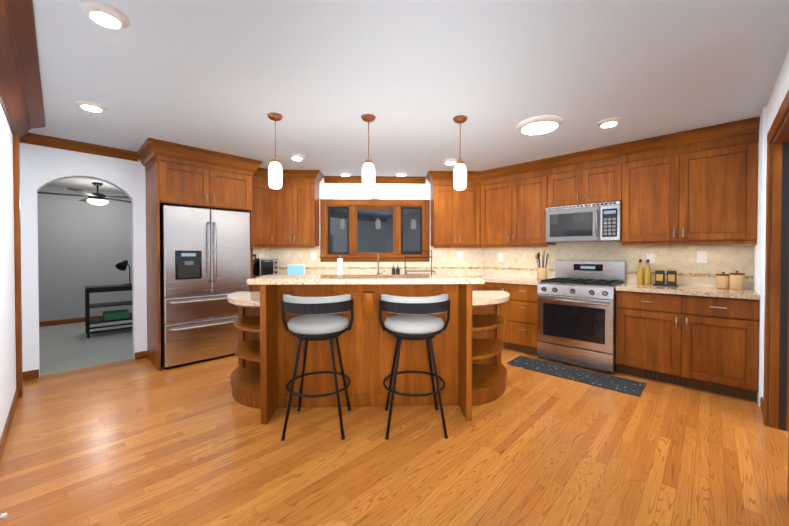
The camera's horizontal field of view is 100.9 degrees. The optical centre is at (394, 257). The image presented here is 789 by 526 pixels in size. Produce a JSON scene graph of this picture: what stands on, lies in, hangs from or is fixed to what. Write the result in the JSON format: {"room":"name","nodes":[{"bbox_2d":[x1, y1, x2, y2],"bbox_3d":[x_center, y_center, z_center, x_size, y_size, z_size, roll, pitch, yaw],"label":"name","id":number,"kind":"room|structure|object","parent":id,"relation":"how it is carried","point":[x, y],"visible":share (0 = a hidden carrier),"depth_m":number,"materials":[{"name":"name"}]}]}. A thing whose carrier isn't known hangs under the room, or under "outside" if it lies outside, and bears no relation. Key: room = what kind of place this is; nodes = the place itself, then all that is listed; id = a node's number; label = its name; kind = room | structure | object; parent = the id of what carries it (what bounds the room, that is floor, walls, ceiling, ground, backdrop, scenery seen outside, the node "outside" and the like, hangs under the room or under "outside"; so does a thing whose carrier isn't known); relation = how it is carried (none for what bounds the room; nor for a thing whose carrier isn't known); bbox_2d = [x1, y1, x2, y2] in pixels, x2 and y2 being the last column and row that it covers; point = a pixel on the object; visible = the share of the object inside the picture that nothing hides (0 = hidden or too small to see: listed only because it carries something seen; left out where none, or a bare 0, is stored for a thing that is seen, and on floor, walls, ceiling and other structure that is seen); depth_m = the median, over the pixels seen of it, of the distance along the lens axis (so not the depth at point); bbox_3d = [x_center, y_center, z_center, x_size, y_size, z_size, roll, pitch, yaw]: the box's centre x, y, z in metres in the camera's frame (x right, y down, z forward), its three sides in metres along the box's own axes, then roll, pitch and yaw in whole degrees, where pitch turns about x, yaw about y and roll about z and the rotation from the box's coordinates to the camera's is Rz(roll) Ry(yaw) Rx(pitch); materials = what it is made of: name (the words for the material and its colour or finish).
{"room":"kitchen","nodes":[
{"label":"kitchen","id":0,"kind":"room"},
{"bbox_2d":[0,103,15,438],"bbox_3d":[-1.334,0.020,0.839,6.910,2.440,0.120,1,1,44],"label":"wall","id":1,"kind":"structure","parent":0,"point":[7,338],"depth_m":2.40,"materials":[{"name":"white paint"}]},
{"bbox_2d":[0,388,18,462],"bbox_3d":[-1.610,1.193,1.221,4.620,0.085,0.022,1,1,44],"label":"baseboard","id":2,"kind":"structure","parent":1,"relation":"attached to","point":[7,426],"depth_m":2.27,"materials":[{"name":"brown wood"}]},
{"bbox_2d":[0,513,6,519],"bbox_3d":[-1.804,1.178,1.468,0.040,0.040,0.076,1,1,44],"label":"doorstop","id":3,"kind":"object","parent":2,"relation":"attached to","point":[3,515],"visible":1,"depth_m":1.48,"materials":[{"name":"white plastic"}]},
{"bbox_2d":[13,133,22,397],"bbox_3d":[-3.296,0.066,2.853,0.090,2.300,0.033,1,1,44],"label":"door frame","id":4,"kind":"structure","parent":1,"relation":"attached to","point":[17,259],"depth_m":2.82,"materials":[{"name":"brown wood"}]},
{"bbox_2d":[0,0,47,146],"bbox_3d":[-1.755,-1.124,1.452,5.190,0.164,0.191,1,1,44],"label":"ceiling beam","id":5,"kind":"structure","parent":1,"relation":"attached to","point":[21,99],"depth_m":2.02,"materials":[{"name":"brown wood"}]},
{"bbox_2d":[19,142,146,376],"bbox_3d":[-2.018,-0.030,5.008,0.120,2.440,5.150,1,1,44],"label":"wall","id":6,"kind":"structure","parent":0,"point":[41,167],"depth_m":3.39,"materials":[{"name":"white paint"}]},
{"bbox_2d":[48,136,138,160],"bbox_3d":[-3.303,-1.184,3.531,0.071,0.094,0.839,1,1,44],"label":"crown molding","id":7,"kind":"structure","parent":6,"relation":"attached to","point":[53,142],"depth_m":3.54,"materials":[{"name":"brown wood"}]},
{"bbox_2d":[145,144,216,211],"bbox_3d":[-2.540,-0.887,3.888,0.673,0.580,0.550,1,1,44],"label":"upper cabinet","id":8,"kind":"object","parent":6,"relation":"attached to","point":[174,177],"depth_m":3.63,"materials":[{"name":"brown wood"}]},
{"bbox_2d":[213,156,252,211],"bbox_3d":[-2.251,-0.890,4.185,0.673,0.580,0.550,1,1,44],"label":"upper cabinet","id":9,"kind":"object","parent":6,"relation":"attached to","point":[234,178],"depth_m":4.00,"materials":[{"name":"brown wood"}]},
{"bbox_2d":[37,185,131,321],"bbox_3d":[-5.687,-0.044,6.124,0.120,2.440,5.640,1,1,44],"label":"wall","id":10,"kind":"structure","parent":0,"point":[81,245],"depth_m":5.96,"materials":[{"name":"grey paint"}]},
{"bbox_2d":[39,312,131,326],"bbox_3d":[-5.639,1.134,6.091,0.013,0.085,5.400,1,1,44],"label":"baseboard","id":11,"kind":"structure","parent":10,"relation":"attached to","point":[74,320],"depth_m":5.83,"materials":[{"name":"brown wood"}]},
{"bbox_2d":[39,320,132,375],"bbox_3d":[-4.486,1.222,4.972,3.470,0.058,5.640,1,1,44],"label":"floor carpet","id":12,"kind":"object","parent":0,"point":[67,347],"visible":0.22,"depth_m":4.42,"materials":[{"name":"grey carpet"}]},
{"bbox_2d":[85,284,132,337],"bbox_3d":[-4.346,0.813,5.369,0.430,0.745,1.070,1,1,44],"label":"console table","id":13,"kind":"object","parent":12,"relation":"on","point":[102,288],"visible":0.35,"depth_m":5.08,"materials":[{"name":"black metal"}]},
{"bbox_2d":[103,309,128,320],"bbox_3d":[-4.472,0.912,5.234,0.280,0.109,0.300,1,1,44],"label":"storage box","id":14,"kind":"object","parent":13,"relation":"on","point":[116,314],"visible":0.58,"depth_m":5.13,"materials":[{"name":"green"}]},
{"bbox_2d":[115,260,131,284],"bbox_3d":[-4.357,0.237,5.288,0.150,0.408,0.312,0,1,-3],"label":"desk lamp","id":15,"kind":"object","parent":13,"relation":"on","point":[122,266],"visible":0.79,"depth_m":5.21,"materials":[{"name":"black metal"}]},
{"bbox_2d":[319,178,430,244],"bbox_3d":[-0.271,-0.032,5.126,3.424,2.440,0.120,0,1,-2],"label":"wall","id":16,"kind":"structure","parent":0,"point":[380,190],"depth_m":5.05,"materials":[{"name":"white paint"}]},
{"bbox_2d":[249,168,268,247],"bbox_3d":[-1.966,-0.681,4.681,0.395,1.010,0.513,1,1,44],"label":"upper cabinet","id":17,"kind":"object","parent":16,"relation":"attached to","point":[259,218],"depth_m":4.56,"materials":[{"name":"brown wood"}]},
{"bbox_2d":[269,248,320,274],"bbox_3d":[-1.542,0.047,5.021,0.539,0.455,0.558,1,1,44],"label":"backsplash","id":18,"kind":"structure","parent":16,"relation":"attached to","point":[309,257],"depth_m":5.02,"materials":[{"name":"beige tile"}]},
{"bbox_2d":[269,170,328,247],"bbox_3d":[-1.510,-0.683,4.873,0.783,1.010,0.711,1,1,44],"label":"upper cabinet","id":19,"kind":"object","parent":16,"relation":"attached to","point":[293,207],"depth_m":4.68,"materials":[{"name":"brown wood"}]},
{"bbox_2d":[319,196,429,261],"bbox_3d":[-0.300,-0.449,5.090,1.706,1.015,0.160,0,1,-2],"label":"kitchen window","id":20,"kind":"structure","parent":16,"relation":"in","point":[366,230],"depth_m":5.08,"materials":[{"name":"brown wood"}]},
{"bbox_2d":[321,262,428,274],"bbox_3d":[-0.298,0.168,5.062,1.202,0.213,1.243,1,1,44],"label":"backsplash","id":21,"kind":"structure","parent":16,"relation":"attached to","point":[327,268],"depth_m":5.06,"materials":[{"name":"beige tile"}]},
{"bbox_2d":[421,171,484,247],"bbox_3d":[0.971,-0.684,4.934,0.796,1.010,0.837,1,1,44],"label":"upper cabinet","id":22,"kind":"object","parent":16,"relation":"attached to","point":[457,218],"depth_m":4.75,"materials":[{"name":"brown wood"}]},
{"bbox_2d":[429,248,484,275],"bbox_3d":[0.975,0.046,5.101,0.581,0.455,0.601,1,1,44],"label":"backsplash","id":23,"kind":"structure","parent":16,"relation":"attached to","point":[470,261],"depth_m":5.10,"materials":[{"name":"beige tile"}]},
{"bbox_2d":[485,160,556,247],"bbox_3d":[1.641,-0.680,4.590,1.079,1.010,0.398,1,1,44],"label":"upper cabinet","id":24,"kind":"object","parent":16,"relation":"attached to","point":[516,199],"depth_m":4.38,"materials":[{"name":"brown wood"}]},
{"bbox_2d":[0,348,788,525],"bbox_3d":[0.439,1.249,2.638,6.850,0.060,5.150,1,1,44],"label":"floor","id":25,"kind":"structure","parent":0,"point":[140,442],"depth_m":2.00,"materials":[{"name":"brown wood"}]},
{"bbox_2d":[160,205,250,367],"bbox_3d":[-2.357,0.308,4.013,0.762,1.763,0.915,1,1,44],"label":"fridge","id":26,"kind":"object","parent":25,"relation":"on","point":[205,263],"visible":0.85,"depth_m":3.71,"materials":[{"name":"silver metal"}]},
{"bbox_2d":[249,285,259,291],"bbox_3d":[-1.957,0.758,4.547,0.618,0.875,0.307,1,1,44],"label":"base cabinet","id":27,"kind":"object","parent":25,"relation":"on","point":[254,288],"depth_m":4.25,"materials":[{"name":"brown wood"}]},
{"bbox_2d":[253,254,256,277],"bbox_3d":[-2.053,0.112,4.570,0.242,0.335,0.140,1,1,44],"label":"coffee maker","id":28,"kind":"object","parent":27,"relation":"on","point":[254,260],"visible":0.12,"depth_m":4.53,"materials":[{"name":"black plastic"}]},
{"bbox_2d":[281,294,353,440],"bbox_3d":[-0.555,0.741,2.382,0.522,0.962,0.494,0,1,-2],"label":"stool","id":29,"kind":"object","parent":25,"relation":"on","point":[318,320],"visible":1,"depth_m":2.23,"materials":[{"name":"fabric"}]},
{"bbox_2d":[227,276,509,423],"bbox_3d":[-0.215,0.701,2.857,2.686,1.030,0.900,0,1,-2],"label":"kitchen island","id":30,"kind":"object","parent":25,"relation":"on","point":[468,345],"depth_m":2.68,"materials":[{"name":"brown wood"}]},
{"bbox_2d":[247,274,483,285],"bbox_3d":[-0.207,0.168,2.599,1.720,0.042,0.485,0,1,-2],"label":"island countertop","id":31,"kind":"structure","parent":30,"relation":"on","point":[403,279],"depth_m":2.38,"materials":[{"name":"beige stone"}]},
{"bbox_2d":[379,294,449,439],"bbox_3d":[0.145,0.741,2.394,0.522,0.962,0.494,0,1,-2],"label":"stool","id":32,"kind":"object","parent":25,"relation":"on","point":[412,319],"visible":1,"depth_m":2.25,"materials":[{"name":"fabric"}]},
{"bbox_2d":[472,284,480,290],"bbox_3d":[-0.244,0.754,4.860,2.642,0.875,2.661,1,1,44],"label":"base cabinet","id":33,"kind":"object","parent":25,"relation":"on","point":[475,287],"depth_m":4.49,"materials":[{"name":"brown wood"}]},
{"bbox_2d":[481,280,508,347],"bbox_3d":[1.473,0.758,4.582,0.475,0.875,0.668,1,1,44],"label":"base cabinet","id":34,"kind":"object","parent":25,"relation":"on","point":[489,285],"depth_m":4.26,"materials":[{"name":"brown wood"}]},
{"bbox_2d":[505,284,537,354],"bbox_3d":[1.785,0.761,4.314,0.483,0.875,0.618,1,1,44],"label":"base cabinet","id":35,"kind":"object","parent":25,"relation":"on","point":[521,308],"depth_m":4.08,"materials":[{"name":"brown wood"}]},
{"bbox_2d":[476,276,540,283],"bbox_3d":[0.032,0.300,4.596,3.396,0.040,2.647,1,1,44],"label":"countertop","id":36,"kind":"structure","parent":35,"relation":"on","point":[508,279],"depth_m":4.30,"materials":[{"name":"beige stone"}]},
{"bbox_2d":[253,258,277,276],"bbox_3d":[-1.870,0.140,4.720,0.327,0.275,0.270,1,1,44],"label":"toaster oven","id":37,"kind":"object","parent":36,"relation":"on","point":[265,266],"visible":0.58,"depth_m":4.62,"materials":[{"name":"black metal"}]},
{"bbox_2d":[287,265,304,274],"bbox_3d":[-1.486,0.187,4.947,0.260,0.175,0.066,0,1,-2],"label":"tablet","id":38,"kind":"object","parent":36,"relation":"on","point":[295,269],"visible":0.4,"depth_m":4.91,"materials":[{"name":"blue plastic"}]},
{"bbox_2d":[337,255,342,274],"bbox_3d":[-0.800,0.118,4.780,0.120,0.317,0.120,0,1,-2],"label":"paper towel holder","id":39,"kind":"object","parent":36,"relation":"on","point":[339,266],"visible":0.75,"depth_m":4.75,"materials":[{"name":"white paper"}]},
{"bbox_2d":[377,252,384,274],"bbox_3d":[-0.203,0.090,4.889,0.130,0.370,0.210,0,1,-2],"label":"faucet","id":40,"kind":"object","parent":36,"relation":"on","point":[378,273],"visible":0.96,"depth_m":4.81,"materials":[{"name":"silver metal"}]},
{"bbox_2d":[396,266,399,274],"bbox_3d":[0.053,0.182,4.968,0.058,0.184,0.069,0,1,-2],"label":"soap bottle","id":41,"kind":"object","parent":36,"relation":"on","point":[397,271],"visible":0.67,"depth_m":4.96,"materials":[{"name":"black plastic"}]},
{"bbox_2d":[405,250,434,273],"bbox_3d":[0.373,0.079,4.852,0.422,0.394,0.342,0,1,-2],"label":"dish rack","id":42,"kind":"object","parent":36,"relation":"on","point":[431,271],"visible":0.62,"depth_m":5.01,"materials":[{"name":"black metal"}]},
{"bbox_2d":[535,250,548,279],"bbox_3d":[1.952,0.090,4.298,0.160,0.385,0.202,1,1,44],"label":"utensil crock","id":43,"kind":"object","parent":36,"relation":"on","point":[542,273],"visible":1,"depth_m":4.26,"materials":[{"name":"beige ceramic"}]},
{"bbox_2d":[506,356,645,396],"bbox_3d":[1.842,1.204,3.422,1.230,0.008,0.400,1,1,44],"label":"area rug","id":44,"kind":"object","parent":25,"relation":"on","point":[623,385],"visible":0.96,"depth_m":3.33,"materials":[{"name":"grey fabric"}]},
{"bbox_2d":[537,260,625,372],"bbox_3d":[2.180,0.609,3.820,0.760,1.150,0.750,1,1,44],"label":"range","id":45,"kind":"object","parent":25,"relation":"on","point":[576,312],"visible":1,"depth_m":3.62,"materials":[{"name":"silver metal"}]},
{"bbox_2d":[615,288,668,382],"bbox_3d":[2.720,0.772,3.406,0.583,0.875,0.618,1,1,44],"label":"base cabinet","id":46,"kind":"object","parent":25,"relation":"on","point":[642,318],"depth_m":3.24,"materials":[{"name":"brown wood"}]},
{"bbox_2d":[669,296,758,400],"bbox_3d":[3.029,0.775,3.106,0.549,0.875,0.618,1,1,44],"label":"base cabinet","id":47,"kind":"object","parent":25,"relation":"on","point":[714,340],"depth_m":2.88,"materials":[{"name":"brown wood"}]},
{"bbox_2d":[617,284,759,299],"bbox_3d":[2.862,0.316,3.249,0.996,0.040,0.638,1,1,44],"label":"countertop","id":48,"kind":"structure","parent":47,"relation":"on","point":[683,289],"depth_m":3.07,"materials":[{"name":"beige stone"}]},
{"bbox_2d":[637,259,643,283],"bbox_3d":[2.758,0.153,3.656,0.060,0.275,0.060,1,1,44],"label":"oil bottle","id":49,"kind":"object","parent":48,"relation":"on","point":[640,274],"visible":1,"depth_m":3.64,"materials":[{"name":"yellow glass"}]},
{"bbox_2d":[644,259,650,284],"bbox_3d":[2.800,0.153,3.601,0.060,0.275,0.060,1,1,44],"label":"oil bottle","id":50,"kind":"object","parent":48,"relation":"on","point":[647,275],"visible":1,"depth_m":3.58,"materials":[{"name":"yellow glass"}]},
{"bbox_2d":[716,272,728,288],"bbox_3d":[3.207,0.215,3.179,0.104,0.162,0.104,1,1,44],"label":"canister","id":51,"kind":"object","parent":48,"relation":"on","point":[722,280],"visible":0.94,"depth_m":3.15,"materials":[{"name":"beige ceramic"}]},
{"bbox_2d":[729,271,744,289],"bbox_3d":[3.244,0.209,3.087,0.104,0.177,0.104,1,1,44],"label":"canister","id":52,"kind":"object","parent":48,"relation":"on","point":[736,280],"visible":1,"depth_m":3.05,"materials":[{"name":"beige ceramic"}]},
{"bbox_2d":[28,0,788,193],"bbox_3d":[-1.502,-1.257,3.098,10.320,0.060,7.150,1,1,44],"label":"ceiling","id":53,"kind":"structure","parent":0,"point":[414,77],"depth_m":2.17,"materials":[{"name":"white paint"}]},
{"bbox_2d":[37,182,130,204],"bbox_3d":[-5.015,-1.069,5.441,1.434,0.368,1.422,1,1,44],"label":"ceiling fan","id":54,"kind":"object","parent":53,"relation":"hanging from","point":[97,198],"visible":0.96,"depth_m":5.38,"materials":[{"name":"black metal"}]},
{"bbox_2d":[75,100,106,110],"bbox_3d":[-2.418,-1.213,2.601,0.188,0.015,0.188,1,1,44],"label":"recessed light","id":55,"kind":"object","parent":53,"relation":"in","point":[88,104],"visible":1,"depth_m":2.58,"materials":[{"name":"white plastic"}]},
{"bbox_2d":[79,0,129,27],"bbox_3d":[-1.434,-1.201,1.619,0.188,0.015,0.188,1,1,44],"label":"recessed light","id":56,"kind":"object","parent":53,"relation":"in","point":[104,14],"visible":1,"depth_m":1.60,"materials":[{"name":"white plastic"}]},
{"bbox_2d":[267,113,282,188],"bbox_3d":[-1.024,-0.909,2.803,0.124,0.626,0.124,1,1,44],"label":"pendant light","id":57,"kind":"object","parent":53,"relation":"hanging from","point":[275,175],"visible":1,"depth_m":2.76,"materials":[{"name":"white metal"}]},
{"bbox_2d":[289,154,304,158],"bbox_3d":[-1.186,-1.229,3.970,0.188,0.015,0.188,1,1,44],"label":"recessed light","id":58,"kind":"object","parent":53,"relation":"in","point":[296,156],"visible":1,"depth_m":3.93,"materials":[{"name":"white plastic"}]},
{"bbox_2d":[339,172,351,175],"bbox_3d":[-0.725,-1.239,4.818,0.188,0.015,0.188,1,1,44],"label":"recessed light","id":59,"kind":"object","parent":53,"relation":"in","point":[344,173],"visible":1,"depth_m":4.78,"materials":[{"name":"white plastic"}]},
{"bbox_2d":[361,114,375,189],"bbox_3d":[-0.225,-0.909,2.828,0.124,0.626,0.124,1,1,44],"label":"pendant light","id":60,"kind":"object","parent":53,"relation":"hanging from","point":[368,175],"visible":1,"depth_m":2.79,"materials":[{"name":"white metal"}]},
{"bbox_2d":[395,172,406,174],"bbox_3d":[0.096,-1.239,4.802,0.188,0.015,0.188,1,1,44],"label":"recessed light","id":61,"kind":"object","parent":53,"relation":"in","point":[400,173],"visible":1,"depth_m":4.75,"materials":[{"name":"white plastic"}]},
{"bbox_2d":[443,159,456,163],"bbox_3d":[0.720,-1.231,4.168,0.188,0.015,0.188,1,1,44],"label":"recessed light","id":62,"kind":"object","parent":53,"relation":"in","point":[449,161],"visible":0.9,"depth_m":4.13,"materials":[{"name":"white plastic"}]},
{"bbox_2d":[453,115,466,190],"bbox_3d":[0.575,-0.909,2.853,0.124,0.626,0.124,1,1,44],"label":"pendant light","id":63,"kind":"object","parent":53,"relation":"hanging from","point":[460,177],"visible":1,"depth_m":2.81,"materials":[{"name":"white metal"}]},
{"bbox_2d":[516,115,563,132],"bbox_3d":[1.325,-1.214,2.982,0.400,0.021,0.400,1,1,44],"label":"recessed light","id":64,"kind":"object","parent":53,"relation":"in","point":[540,123],"visible":1,"depth_m":2.94,"materials":[{"name":"white plastic"}]},
{"bbox_2d":[597,117,621,125],"bbox_3d":[1.927,-1.216,2.927,0.188,0.015,0.188,1,1,44],"label":"recessed light","id":65,"kind":"object","parent":53,"relation":"in","point":[609,121],"visible":1,"depth_m":2.90,"materials":[{"name":"white plastic"}]},
{"bbox_2d":[549,160,572,207],"bbox_3d":[2.209,-0.904,4.070,0.457,0.550,0.348,1,1,44],"label":"upper cabinet","id":66,"kind":"object","parent":0,"relation":"attached to","point":[561,171],"depth_m":4.00,"materials":[{"name":"brown wood"}]},
{"bbox_2d":[573,148,624,204],"bbox_3d":[2.440,-0.901,3.846,0.458,0.550,0.348,1,1,44],"label":"upper cabinet","id":67,"kind":"object","parent":0,"relation":"attached to","point":[599,177],"depth_m":3.71,"materials":[{"name":"brown wood"}]},
{"bbox_2d":[546,201,621,242],"bbox_3d":[2.286,-0.409,3.922,0.774,0.424,0.441,1,1,44],"label":"microwave","id":68,"kind":"object","parent":67,"relation":"attached to","point":[598,222],"visible":1,"depth_m":3.76,"materials":[{"name":"silver metal"}]},
{"bbox_2d":[621,140,668,243],"bbox_3d":[2.799,-0.667,3.501,0.541,1.010,0.348,1,1,44],"label":"upper cabinet","id":69,"kind":"object","parent":0,"relation":"attached to","point":[645,202],"depth_m":3.42,"materials":[{"name":"brown wood"}]},
{"bbox_2d":[753,49,788,406],"bbox_3d":[1.785,0.014,1.317,0.140,2.440,5.150,1,1,44],"label":"wall","id":70,"kind":"structure","parent":0,"point":[769,112],"depth_m":2.65,"materials":[{"name":"white paint"}]},
{"bbox_2d":[669,124,758,243],"bbox_3d":[3.108,-0.663,3.200,0.591,1.010,0.348,1,1,44],"label":"upper cabinet","id":71,"kind":"object","parent":70,"relation":"attached to","point":[688,199],"depth_m":3.06,"materials":[{"name":"brown wood"}]},
{"bbox_2d":[760,397,762,413],"bbox_3d":[2.886,1.177,2.547,0.013,0.085,0.306,1,1,44],"label":"baseboard","id":72,"kind":"structure","parent":70,"relation":"attached to","point":[761,398],"depth_m":2.60,"materials":[{"name":"brown wood"}]},
{"bbox_2d":[763,89,788,500],"bbox_3d":[2.411,0.157,1.965,0.142,2.140,1.170,1,1,44],"label":"trim","id":73,"kind":"structure","parent":70,"relation":"attached to","point":[776,371],"depth_m":2.32,"materials":[{"name":"brown wood"}]}
]}

